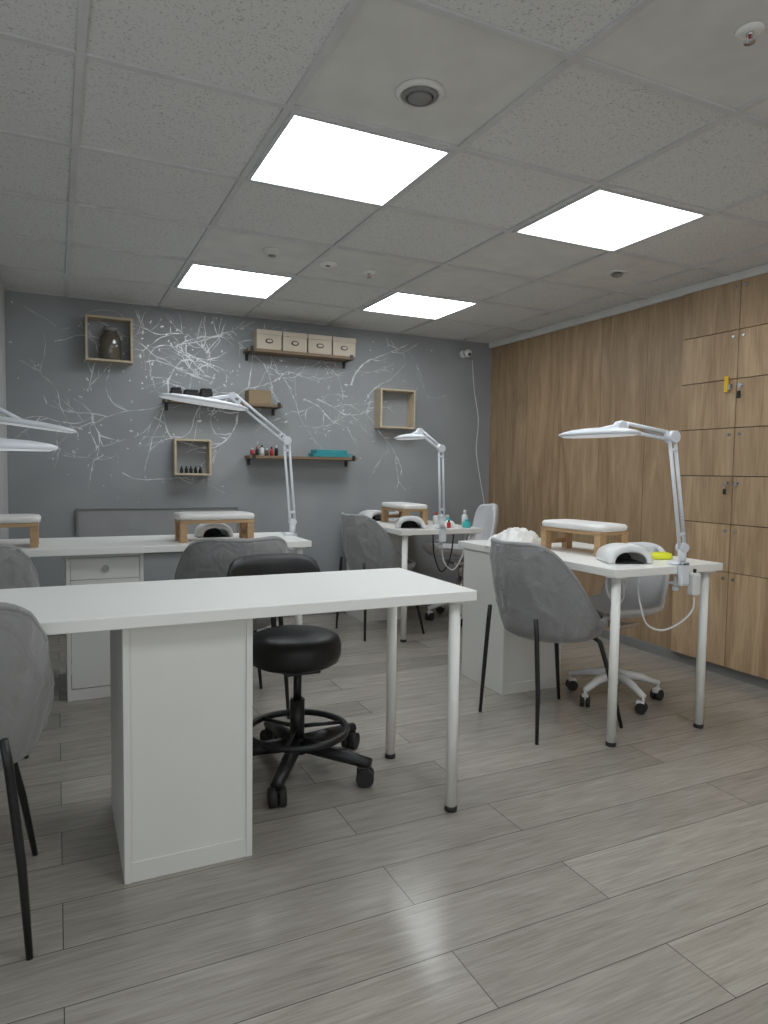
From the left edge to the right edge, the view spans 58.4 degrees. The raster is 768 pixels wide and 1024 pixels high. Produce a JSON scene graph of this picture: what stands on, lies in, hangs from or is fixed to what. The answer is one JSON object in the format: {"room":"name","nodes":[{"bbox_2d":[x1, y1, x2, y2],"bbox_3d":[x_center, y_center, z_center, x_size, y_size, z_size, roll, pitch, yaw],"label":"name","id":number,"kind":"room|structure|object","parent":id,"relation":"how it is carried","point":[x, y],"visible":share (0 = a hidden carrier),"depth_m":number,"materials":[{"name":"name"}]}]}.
{"room":"salon","nodes":[
{"label":"salon","id":0,"kind":"room"},
{"bbox_2d":[0,276,8,538],"bbox_3d":[-2.713,-0.270,4.016,0.860,2.300,0.700,-1,4,-25],"label":"wall","id":1,"kind":"structure","parent":0,"point":[4,532],"depth_m":4.22,"materials":[{"name":"paint"}]},
{"bbox_2d":[4,290,491,586],"bbox_3d":[-1.177,-0.421,5.181,4.840,2.504,0.102,-1,4,-25],"label":"wall","id":2,"kind":"structure","parent":0,"point":[119,455],"depth_m":5.12,"materials":[{"name":"grey paint"}]},
{"bbox_2d":[84,314,132,364],"bbox_3d":[-1.874,-1.169,4.677,0.298,0.298,0.120,-1,4,-25],"label":"cube shelf","id":3,"kind":"object","parent":2,"relation":"attached to","point":[87,316],"visible":1,"depth_m":4.65,"materials":[{"name":"brown wood"}]},
{"bbox_2d":[99,326,120,359],"bbox_3d":[-1.865,-1.147,4.683,0.140,0.225,0.140,-1,4,-25],"label":"glass jar","id":4,"kind":"object","parent":3,"relation":"in","point":[109,341],"visible":0.9,"depth_m":4.63,"materials":[{"name":"brown glass"}]},
{"bbox_2d":[76,507,238,536],"bbox_3d":[-1.603,0.129,4.942,1.114,0.322,0.031,-1,4,-25],"label":"wall panel","id":5,"kind":"object","parent":2,"relation":"attached to","point":[90,522],"visible":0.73,"depth_m":4.85,"materials":[{"name":"grey paint"}]},
{"bbox_2d":[172,439,211,474],"bbox_3d":[-1.388,-0.395,4.961,0.258,0.258,0.120,-1,4,-25],"label":"cube shelf","id":6,"kind":"object","parent":2,"relation":"attached to","point":[174,441],"visible":1,"depth_m":4.93,"materials":[{"name":"brown wood"}]},
{"bbox_2d":[162,399,282,415],"bbox_3d":[-1.169,-0.770,5.014,0.847,0.085,0.165,-1,4,-25],"label":"wall shelf","id":7,"kind":"object","parent":2,"relation":"attached to","point":[166,402],"visible":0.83,"depth_m":5.04,"materials":[{"name":"brown wood"}]},
{"bbox_2d":[170,387,181,393],"bbox_3d":[-1.475,-0.838,4.868,0.070,0.084,0.100,-1,4,-25],"label":"tool case","id":8,"kind":"object","parent":7,"relation":"on","point":[177,390],"visible":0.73,"depth_m":4.82,"materials":[{"name":"plastic"}]},
{"bbox_2d":[183,389,198,395],"bbox_3d":[-1.381,-0.834,4.913,0.100,0.074,0.100,-1,4,-25],"label":"tool case","id":9,"kind":"object","parent":7,"relation":"on","point":[186,391],"visible":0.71,"depth_m":4.87,"materials":[{"name":"plastic"}]},
{"bbox_2d":[199,388,212,396],"bbox_3d":[-1.286,-0.843,4.958,0.080,0.090,0.100,-1,4,-25],"label":"tool case","id":10,"kind":"object","parent":7,"relation":"on","point":[204,392],"visible":0.71,"depth_m":4.92,"materials":[{"name":"plastic"}]},
{"bbox_2d":[245,389,270,403],"bbox_3d":[-0.938,-0.853,5.117,0.170,0.100,0.120,-1,4,-25],"label":"kraft box","id":11,"kind":"object","parent":7,"relation":"on","point":[251,396],"visible":0.76,"depth_m":5.06,"materials":[{"name":"cardboard"}]},
{"bbox_2d":[47,604,431,636],"bbox_3d":[-0.787,0.796,5.388,3.768,0.060,0.012,-1,4,-25],"label":"baseboard","id":12,"kind":"structure","parent":2,"relation":"attached to","point":[427,604],"depth_m":5.50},
{"bbox_2d":[243,346,354,368],"bbox_3d":[-0.640,-1.176,5.240,0.844,0.085,0.165,-1,4,-25],"label":"wall shelf","id":13,"kind":"object","parent":2,"relation":"attached to","point":[255,351],"visible":1,"depth_m":5.19,"materials":[{"name":"brown wood"}]},
{"bbox_2d":[252,329,281,349],"bbox_3d":[-0.874,-1.273,5.118,0.192,0.140,0.151,-1,4,-25],"label":"storage box","id":14,"kind":"object","parent":13,"relation":"on","point":[261,338],"visible":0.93,"depth_m":5.05,"materials":[{"name":"beige cardboard"}]},
{"bbox_2d":[281,331,307,352],"bbox_3d":[-0.694,-1.276,5.204,0.192,0.140,0.151,-1,4,-25],"label":"storage box","id":15,"kind":"object","parent":13,"relation":"on","point":[291,341],"visible":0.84,"depth_m":5.14,"materials":[{"name":"beige cardboard"}]},
{"bbox_2d":[307,334,331,354],"bbox_3d":[-0.515,-1.278,5.289,0.192,0.140,0.151,-1,4,-25],"label":"storage box","id":16,"kind":"object","parent":13,"relation":"on","point":[317,344],"visible":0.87,"depth_m":5.22,"materials":[{"name":"beige cardboard"}]},
{"bbox_2d":[331,337,355,356],"bbox_3d":[-0.336,-1.281,5.374,0.192,0.140,0.151,-1,4,-25],"label":"storage box","id":17,"kind":"object","parent":13,"relation":"on","point":[341,346],"visible":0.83,"depth_m":5.31,"materials":[{"name":"beige cardboard"}]},
{"bbox_2d":[245,453,356,466],"bbox_3d":[-0.631,-0.398,5.296,0.854,0.085,0.165,-1,4,-25],"label":"wall shelf","id":18,"kind":"object","parent":2,"relation":"attached to","point":[253,456],"visible":1,"depth_m":5.22,"materials":[{"name":"brown wood"}]},
{"bbox_2d":[260,445,263,454],"bbox_3d":[-0.914,-0.463,5.149,0.028,0.078,0.028,-1,4,-25],"label":"bottle","id":19,"kind":"object","parent":18,"relation":"on","point":[261,448],"visible":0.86,"depth_m":5.14,"materials":[{"name":"white plastic"}]},
{"bbox_2d":[274,445,277,455],"bbox_3d":[-0.814,-0.464,5.197,0.028,0.078,0.028,-1,4,-25],"label":"bottle","id":20,"kind":"object","parent":18,"relation":"on","point":[276,448],"visible":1,"depth_m":5.19,"materials":[{"name":"black plastic"}]},
{"bbox_2d":[308,453,349,456],"bbox_3d":[-0.429,-0.444,5.387,0.304,0.026,0.124,-1,4,-25],"label":"flat box","id":21,"kind":"object","parent":18,"relation":"on","point":[310,454],"visible":0.88,"depth_m":5.32,"materials":[{"name":"teal cardboard"}]},
{"bbox_2d":[311,450,347,453],"bbox_3d":[-0.429,-0.472,5.386,0.264,0.026,0.124,-1,4,-25],"label":"flat box","id":22,"kind":"object","parent":21,"relation":"on","point":[312,451],"visible":0.93,"depth_m":5.34,"materials":[{"name":"teal cardboard"}]},
{"bbox_2d":[374,388,415,429],"bbox_3d":[0.090,-0.842,5.636,0.315,0.315,0.120,-1,4,-25],"label":"cube shelf","id":23,"kind":"object","parent":2,"relation":"attached to","point":[411,396],"visible":1,"depth_m":5.62,"materials":[{"name":"brown wood"}]},
{"bbox_2d":[460,349,471,357],"bbox_3d":[0.713,-1.363,5.897,0.072,0.075,0.123,-1,4,-25],"label":"security camera","id":24,"kind":"object","parent":2,"relation":"attached to","point":[463,353],"visible":1,"depth_m":5.87,"materials":[{"name":"white plastic"}]},
{"bbox_2d":[472,360,483,501],"bbox_3d":[0.839,-0.582,6.072,0.183,1.493,0.007,-1,4,-25],"label":"cable","id":25,"kind":"object","parent":2,"relation":"attached to","point":[472,360],"visible":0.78,"depth_m":6.05,"materials":[{"name":"white plastic"}]},
{"bbox_2d":[0,605,767,1023],"bbox_3d":[0.449,1.109,1.814,4.840,0.100,7.750,-1,4,-25],"label":"floor","id":26,"kind":"structure","parent":0,"point":[573,877],"depth_m":1.98,"materials":[{"name":"grey wood"}]},
{"bbox_2d":[0,544,39,758],"bbox_3d":[-1.700,0.539,2.819,0.532,0.860,0.540,-1,4,-23],"label":"tub chair","id":27,"kind":"object","parent":26,"relation":"on","point":[17,570],"visible":0.19,"depth_m":2.70,"materials":[{"name":"grey fabric"}]},
{"bbox_2d":[0,602,54,960],"bbox_3d":[-1.122,0.614,1.697,0.566,0.862,0.544,-1,4,-25],"label":"tub chair","id":28,"kind":"object","parent":26,"relation":"on","point":[27,683],"visible":1,"depth_m":1.62,"materials":[{"name":"grey fabric"}]},
{"bbox_2d":[65,553,143,701],"bbox_3d":[-1.497,0.555,3.663,0.360,0.730,0.510,-1,4,-25],"label":"drawer unit","id":29,"kind":"object","parent":26,"relation":"on","point":[89,652],"visible":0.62,"depth_m":3.42,"materials":[{"name":"white paint"}]},
{"bbox_2d":[0,532,311,624],"bbox_3d":[-1.468,0.538,3.654,2.075,0.765,0.580,-1,4,-25],"label":"desk","id":30,"kind":"object","parent":26,"relation":"on","point":[69,546],"visible":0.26,"depth_m":3.53,"materials":[{"name":"white laminate"}]},
{"bbox_2d":[0,514,40,547],"bbox_3d":[-1.890,0.091,3.322,0.416,0.154,0.216,-1,4,-25],"label":"stand","id":31,"kind":"object","parent":30,"relation":"on","point":[32,521],"visible":1,"depth_m":3.30,"materials":[{"name":"white leather"}]},
{"bbox_2d":[0,407,76,432],"bbox_3d":[-2.027,-0.144,3.408,0.925,0.834,0.170,-1,4,-25],"label":"desk lamp","id":32,"kind":"object","parent":30,"relation":"attached to","point":[14,420],"visible":1,"depth_m":3.45,"materials":[{"name":"white plastic"}]},
{"bbox_2d":[194,523,232,536],"bbox_3d":[-1.006,0.097,4.024,0.206,0.084,0.207,-1,4,-25],"label":"lamp","id":33,"kind":"object","parent":30,"relation":"on","point":[210,529],"visible":0.94,"depth_m":3.96,"materials":[{"name":"plastic"}]},
{"bbox_2d":[203,534,226,536],"bbox_3d":[-1.004,0.136,4.021,0.132,0.006,0.173,-1,4,-25],"label":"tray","id":34,"kind":"object","parent":33,"relation":"on","point":[204,535],"depth_m":3.98,"materials":[{"name":"plastic"}]},
{"bbox_2d":[173,511,254,542],"bbox_3d":[-0.933,0.077,3.778,0.416,0.154,0.216,-1,4,-25],"label":"stand","id":35,"kind":"object","parent":30,"relation":"on","point":[245,520],"visible":0.93,"depth_m":3.70,"materials":[{"name":"white leather"}]},
{"bbox_2d":[158,392,296,552],"bbox_3d":[-0.882,-0.214,3.949,0.795,0.941,0.200,-1,4,-25],"label":"desk lamp","id":36,"kind":"object","parent":30,"relation":"attached to","point":[205,401],"visible":0.89,"depth_m":3.98,"materials":[{"name":"white metal"}]},
{"bbox_2d":[110,619,252,884],"bbox_3d":[-0.663,0.655,2.195,0.360,0.730,0.512,-1,4,-25],"label":"drawer unit","id":37,"kind":"object","parent":26,"relation":"on","point":[182,695],"visible":0.79,"depth_m":1.97,"materials":[{"name":"white paint"}]},
{"bbox_2d":[174,536,289,718],"bbox_3d":[-0.728,0.526,3.284,0.540,0.859,0.536,-1,4,-25],"label":"tub chair","id":38,"kind":"object","parent":26,"relation":"on","point":[205,557],"visible":0.16,"depth_m":3.02,"materials":[{"name":"grey fabric"}]},
{"bbox_2d":[0,568,476,812],"bbox_3d":[-0.740,0.640,2.135,2.042,0.765,0.575,-1,4,-25],"label":"desk","id":39,"kind":"object","parent":26,"relation":"on","point":[68,609],"visible":1,"depth_m":2.19,"materials":[{"name":"white laminate"}]},
{"bbox_2d":[0,438,57,450],"bbox_3d":[-1.310,0.052,1.821,0.811,0.654,0.160,-1,4,-25],"label":"desk lamp","id":40,"kind":"object","parent":39,"relation":"attached to","point":[6,444],"visible":1,"depth_m":1.90,"materials":[{"name":"white plastic"}]},
{"bbox_2d":[227,553,373,807],"bbox_3d":[-0.346,0.592,2.656,0.637,0.810,0.623,-1,4,-25],"label":"stool","id":41,"kind":"object","parent":26,"relation":"on","point":[296,651],"visible":0.83,"depth_m":2.60,"materials":[{"name":"black leather"}]},
{"bbox_2d":[346,533,401,621],"bbox_3d":[-0.060,0.466,5.470,0.380,0.730,0.352,-1,4,-25],"label":"drawer unit","id":42,"kind":"object","parent":26,"relation":"on","point":[379,614],"visible":0.05,"depth_m":5.33,"materials":[{"name":"white paint"}]},
{"bbox_2d":[335,512,424,640],"bbox_3d":[-0.045,0.434,4.944,0.540,0.860,0.532,-1,4,-30],"label":"tub chair","id":43,"kind":"object","parent":26,"relation":"on","point":[366,545],"visible":0.83,"depth_m":4.71,"materials":[{"name":"grey fabric"}]},
{"bbox_2d":[376,519,482,641],"bbox_3d":[0.176,0.468,5.194,0.650,0.765,1.050,-1,4,-25],"label":"desk","id":44,"kind":"object","parent":26,"relation":"on","point":[390,526],"visible":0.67,"depth_m":4.66,"materials":[{"name":"white laminate"}]},
{"bbox_2d":[359,510,388,520],"bbox_3d":[-0.098,0.023,5.461,0.206,0.084,0.207,-2,4,-37],"label":"lamp","id":45,"kind":"object","parent":44,"relation":"on","point":[374,514],"visible":0.53,"depth_m":5.39,"materials":[{"name":"plastic"}]},
{"bbox_2d":[389,511,398,519],"bbox_3d":[0.112,0.011,5.582,0.120,0.100,0.080,-1,4,-31],"label":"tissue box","id":46,"kind":"object","parent":44,"relation":"on","point":[395,512],"visible":0.24,"depth_m":5.54,"materials":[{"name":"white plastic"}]},
{"bbox_2d":[381,502,427,524],"bbox_3d":[0.150,0.008,5.178,0.216,0.154,0.416,-1,4,-25],"label":"stand","id":47,"kind":"object","parent":44,"relation":"on","point":[404,508],"visible":0.84,"depth_m":5.04,"materials":[{"name":"brown wood"}]},
{"bbox_2d":[396,516,425,527],"bbox_3d":[0.182,0.065,4.820,0.206,0.084,0.207,1,3,-3],"label":"lamp","id":48,"kind":"object","parent":44,"relation":"on","point":[404,521],"visible":1,"depth_m":4.72,"materials":[{"name":"plastic"}]},
{"bbox_2d":[401,526,419,527],"bbox_3d":[0.181,0.105,4.816,0.132,0.006,0.173,1,3,-3],"label":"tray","id":49,"kind":"object","parent":48,"relation":"on","point":[401,526],"depth_m":4.75,"materials":[{"name":"plastic"}]},
{"bbox_2d":[394,428,445,545],"bbox_3d":[0.248,-0.170,4.691,0.304,0.796,0.360,-1,4,-25],"label":"desk lamp","id":50,"kind":"object","parent":44,"relation":"attached to","point":[418,434],"visible":1,"depth_m":4.66,"materials":[{"name":"white metal"}]},
{"bbox_2d":[433,512,437,523],"bbox_3d":[0.385,0.047,5.126,0.040,0.090,0.040,-1,4,-25],"label":"bottle","id":51,"kind":"object","parent":44,"relation":"on","point":[435,517],"visible":0.99,"depth_m":5.11,"materials":[{"name":"white plastic"}]},
{"bbox_2d":[432,534,453,571],"bbox_3d":[0.424,0.286,4.900,0.180,0.287,0.021,-1,4,-25],"label":"cable","id":52,"kind":"object","parent":44,"relation":"hanging from","point":[453,534],"visible":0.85,"depth_m":4.89,"materials":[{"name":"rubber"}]},
{"bbox_2d":[445,520,457,526],"bbox_3d":[0.460,0.080,4.896,0.111,0.050,0.106,-2,4,-37],"label":"towel","id":53,"kind":"object","parent":44,"relation":"on","point":[453,524],"visible":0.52,"depth_m":4.88,"materials":[{"name":"white fabric"}]},
{"bbox_2d":[441,534,465,569],"bbox_3d":[0.494,0.280,4.844,0.201,0.266,0.021,-1,4,-25],"label":"cable","id":54,"kind":"object","parent":44,"relation":"hanging from","point":[465,534],"visible":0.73,"depth_m":4.84,"materials":[{"name":"white plastic"}]},
{"bbox_2d":[462,510,467,521],"bbox_3d":[0.584,0.044,4.965,0.044,0.120,0.044,-1,4,-25],"label":"bottle","id":55,"kind":"object","parent":44,"relation":"on","point":[464,516],"visible":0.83,"depth_m":4.95,"materials":[{"name":"white plastic"}]},
{"bbox_2d":[462,519,470,527],"bbox_3d":[0.586,0.080,4.869,0.060,0.060,0.060,-1,4,-25],"label":"bottle","id":56,"kind":"object","parent":44,"relation":"on","point":[466,524],"visible":1,"depth_m":4.85,"materials":[{"name":"teal plastic"}]},
{"bbox_2d":[423,503,498,625],"bbox_3d":[0.600,0.389,5.396,0.573,0.911,0.554,0,4,-14],"label":"office chair","id":57,"kind":"object","parent":26,"relation":"on","point":[486,516],"visible":0.61,"depth_m":5.40,"materials":[{"name":"white plastic"}]},
{"bbox_2d":[462,548,560,694],"bbox_3d":[0.704,0.576,3.822,0.380,0.730,0.412,-1,4,-25],"label":"drawer unit","id":58,"kind":"object","parent":26,"relation":"on","point":[510,666],"visible":0.59,"depth_m":3.69,"materials":[{"name":"white laminate"}]},
{"bbox_2d":[479,537,622,744],"bbox_3d":[0.763,0.551,3.203,0.540,0.860,0.532,-1,4,-25],"label":"tub chair","id":59,"kind":"object","parent":26,"relation":"on","point":[539,597],"visible":1,"depth_m":2.98,"materials":[{"name":"grey fabric"}]},
{"bbox_2d":[458,538,722,746],"bbox_3d":[0.972,0.579,3.538,0.640,0.765,1.230,-1,4,-25],"label":"desk","id":60,"kind":"object","parent":26,"relation":"on","point":[580,557],"visible":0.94,"depth_m":3.04,"materials":[{"name":"white laminate"}]},
{"bbox_2d":[484,527,540,545],"bbox_3d":[0.719,0.131,3.702,0.266,0.100,0.311,4,5,41],"label":"towel","id":61,"kind":"object","parent":60,"relation":"on","point":[516,534],"visible":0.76,"depth_m":3.64,"materials":[{"name":"white fabric"}]},
{"bbox_2d":[541,519,628,555],"bbox_3d":[1.002,0.124,3.461,0.216,0.154,0.416,-1,4,-31],"label":"stand","id":62,"kind":"object","parent":60,"relation":"on","point":[599,530],"visible":0.77,"depth_m":3.37,"materials":[{"name":"white leather"}]},
{"bbox_2d":[605,577,627,602],"bbox_3d":[1.063,0.338,3.117,0.140,0.160,0.031,-1,4,-25],"label":"cable","id":63,"kind":"object","parent":60,"relation":"hanging from","point":[606,578],"visible":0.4,"depth_m":3.13,"materials":[{"name":"white plastic"}]},
{"bbox_2d":[595,543,652,563],"bbox_3d":[1.074,0.181,3.111,0.206,0.084,0.207,0,3,-5],"label":"lamp","id":64,"kind":"object","parent":60,"relation":"on","point":[612,553],"visible":1,"depth_m":3.03,"materials":[{"name":"white plastic"}]},
{"bbox_2d":[615,559,643,563],"bbox_3d":[1.074,0.220,3.108,0.132,0.006,0.173,0,3,-5],"label":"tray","id":65,"kind":"object","parent":64,"relation":"on","point":[617,561],"depth_m":3.06,"materials":[{"name":"plastic"}]},
{"bbox_2d":[559,420,689,590],"bbox_3d":[1.040,-0.019,2.926,0.544,0.730,0.410,-1,4,-25],"label":"desk lamp","id":66,"kind":"object","parent":60,"relation":"attached to","point":[621,428],"visible":0.98,"depth_m":2.92,"materials":[{"name":"white metal"}]},
{"bbox_2d":[651,552,672,559],"bbox_3d":[1.296,0.204,3.218,0.116,0.032,0.070,0,3,-8],"label":"sponge","id":67,"kind":"object","parent":60,"relation":"on","point":[655,555],"visible":0.86,"depth_m":3.19,"materials":[{"name":"yellow plastic"}]},
{"bbox_2d":[637,577,694,630],"bbox_3d":[1.233,0.397,3.014,0.249,0.258,0.019,1,3,5],"label":"cable","id":68,"kind":"object","parent":60,"relation":"hanging from","point":[638,594],"visible":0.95,"depth_m":3.02,"materials":[{"name":"white plastic"}]},
{"bbox_2d":[687,569,700,595],"bbox_3d":[1.353,0.306,2.997,0.048,0.116,0.038,-1,4,-25],"label":"power adapter","id":69,"kind":"object","parent":60,"relation":"attached to","point":[693,589],"visible":0.96,"depth_m":2.98,"materials":[{"name":"white plastic"}]},
{"bbox_2d":[565,542,669,714],"bbox_3d":[1.188,0.566,3.527,0.511,0.799,0.495,-2,4,-34],"label":"office chair","id":70,"kind":"object","parent":26,"relation":"on","point":[653,589],"visible":0.55,"depth_m":3.53,"materials":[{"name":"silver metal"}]},
{"bbox_2d":[0,0,767,341],"bbox_3d":[0.482,-1.276,1.671,4.840,0.080,7.750,-1,4,-25],"label":"ceiling","id":71,"kind":"structure","parent":0,"point":[586,122],"depth_m":2.37,"materials":[{"name":"tile"}]},
{"bbox_2d":[175,263,294,298],"bbox_3d":[-0.920,-1.400,4.179,0.598,0.013,0.576,-1,4,-25],"label":"recessed light","id":72,"kind":"object","parent":71,"relation":"in","point":[198,277],"visible":1,"depth_m":4.16,"materials":[{"name":"white plastic"}]},
{"bbox_2d":[263,247,280,257],"bbox_3d":[-0.584,-1.349,3.584,0.092,0.034,0.092,-1,4,-25],"label":"smoke detector","id":73,"kind":"object","parent":71,"relation":"attached to","point":[272,252],"visible":1,"depth_m":3.56,"materials":[{"name":"plastic"}]},
{"bbox_2d":[318,261,337,267],"bbox_3d":[-0.311,-1.369,3.813,0.110,0.014,0.110,-1,4,-25],"label":"smoke detector","id":74,"kind":"object","parent":71,"relation":"attached to","point":[325,264],"visible":1,"depth_m":3.79,"materials":[{"name":"white plastic"}]},
{"bbox_2d":[246,111,453,206],"bbox_3d":[-0.146,-1.291,2.558,0.598,0.013,0.576,-1,4,-25],"label":"recessed light","id":75,"kind":"object","parent":71,"relation":"in","point":[307,153],"visible":1,"depth_m":2.52,"materials":[{"name":"white plastic"}]},
{"bbox_2d":[363,270,374,277],"bbox_3d":[-0.087,-1.365,3.957,0.072,0.031,0.072,-1,4,-25],"label":"sprinkler","id":76,"kind":"object","parent":71,"relation":"attached to","point":[368,272],"visible":1,"depth_m":3.95,"materials":[{"name":"white metal"}]},
{"bbox_2d":[0,0,767,343],"bbox_3d":[0.481,-1.231,1.673,4.640,0.009,7.550,-1,4,-25],"label":"grid","id":77,"kind":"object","parent":71,"relation":"attached to","point":[80,54],"depth_m":2.53,"materials":[{"name":"grey paint"}]},
{"bbox_2d":[360,291,478,319],"bbox_3d":[0.235,-1.417,4.729,0.621,0.013,0.576,-1,4,-25],"label":"recessed light","id":78,"kind":"object","parent":71,"relation":"in","point":[396,303],"visible":0.97,"depth_m":4.71,"materials":[{"name":"white plastic"}]},
{"bbox_2d":[395,78,444,108],"bbox_3d":[0.108,-1.252,2.071,0.150,0.026,0.150,-1,4,-25],"label":"ceiling vent","id":79,"kind":"object","parent":71,"relation":"in","point":[418,93],"visible":1,"depth_m":2.04,"materials":[{"name":"plastic"}]},
{"bbox_2d":[512,187,708,251],"bbox_3d":[1.008,-1.308,3.107,0.621,0.013,0.576,-1,4,-25],"label":"recessed light","id":80,"kind":"object","parent":71,"relation":"in","point":[604,219],"visible":1,"depth_m":3.08,"materials":[{"name":"white plastic"}]},
{"bbox_2d":[605,269,628,277],"bbox_3d":[1.318,-1.343,3.888,0.124,0.027,0.124,-1,4,-25],"label":"ceiling vent","id":81,"kind":"object","parent":71,"relation":"in","point":[616,273],"visible":1,"depth_m":3.87,"materials":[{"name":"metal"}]},
{"bbox_2d":[734,21,765,45],"bbox_3d":[0.938,-1.219,1.761,0.072,0.031,0.072,-1,4,-25],"label":"sprinkler","id":82,"kind":"object","parent":71,"relation":"attached to","point":[748,31],"visible":1,"depth_m":1.75,"materials":[{"name":"white metal"}]},
{"bbox_2d":[488,296,684,648],"bbox_3d":[2.627,-0.117,2.716,0.100,2.300,7.650,-1,4,-25],"label":"wall","id":83,"kind":"structure","parent":0,"point":[627,366],"depth_m":4.94,"materials":[{"name":"brown wood"}]},
{"bbox_2d":[489,263,767,347],"bbox_3d":[2.560,-1.241,2.664,0.035,0.049,7.550,-1,4,-25],"label":"trim","id":84,"kind":"structure","parent":83,"relation":"attached to","point":[681,292],"depth_m":4.50,"materials":[{"name":"plastic"}]},
{"bbox_2d":[599,629,767,689],"bbox_3d":[2.539,0.999,2.804,0.012,0.060,7.550,-1,4,-25],"label":"baseboard","id":85,"kind":"structure","parent":83,"relation":"attached to","point":[626,640],"depth_m":4.23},
{"bbox_2d":[671,273,767,679],"bbox_3d":[2.141,-0.178,3.540,0.066,2.187,1.540,-1,4,-25],"label":"cabinet","id":86,"kind":"object","parent":83,"relation":"attached to","point":[723,454],"visible":0.95,"depth_m":3.91,"materials":[{"name":"brown wood"}]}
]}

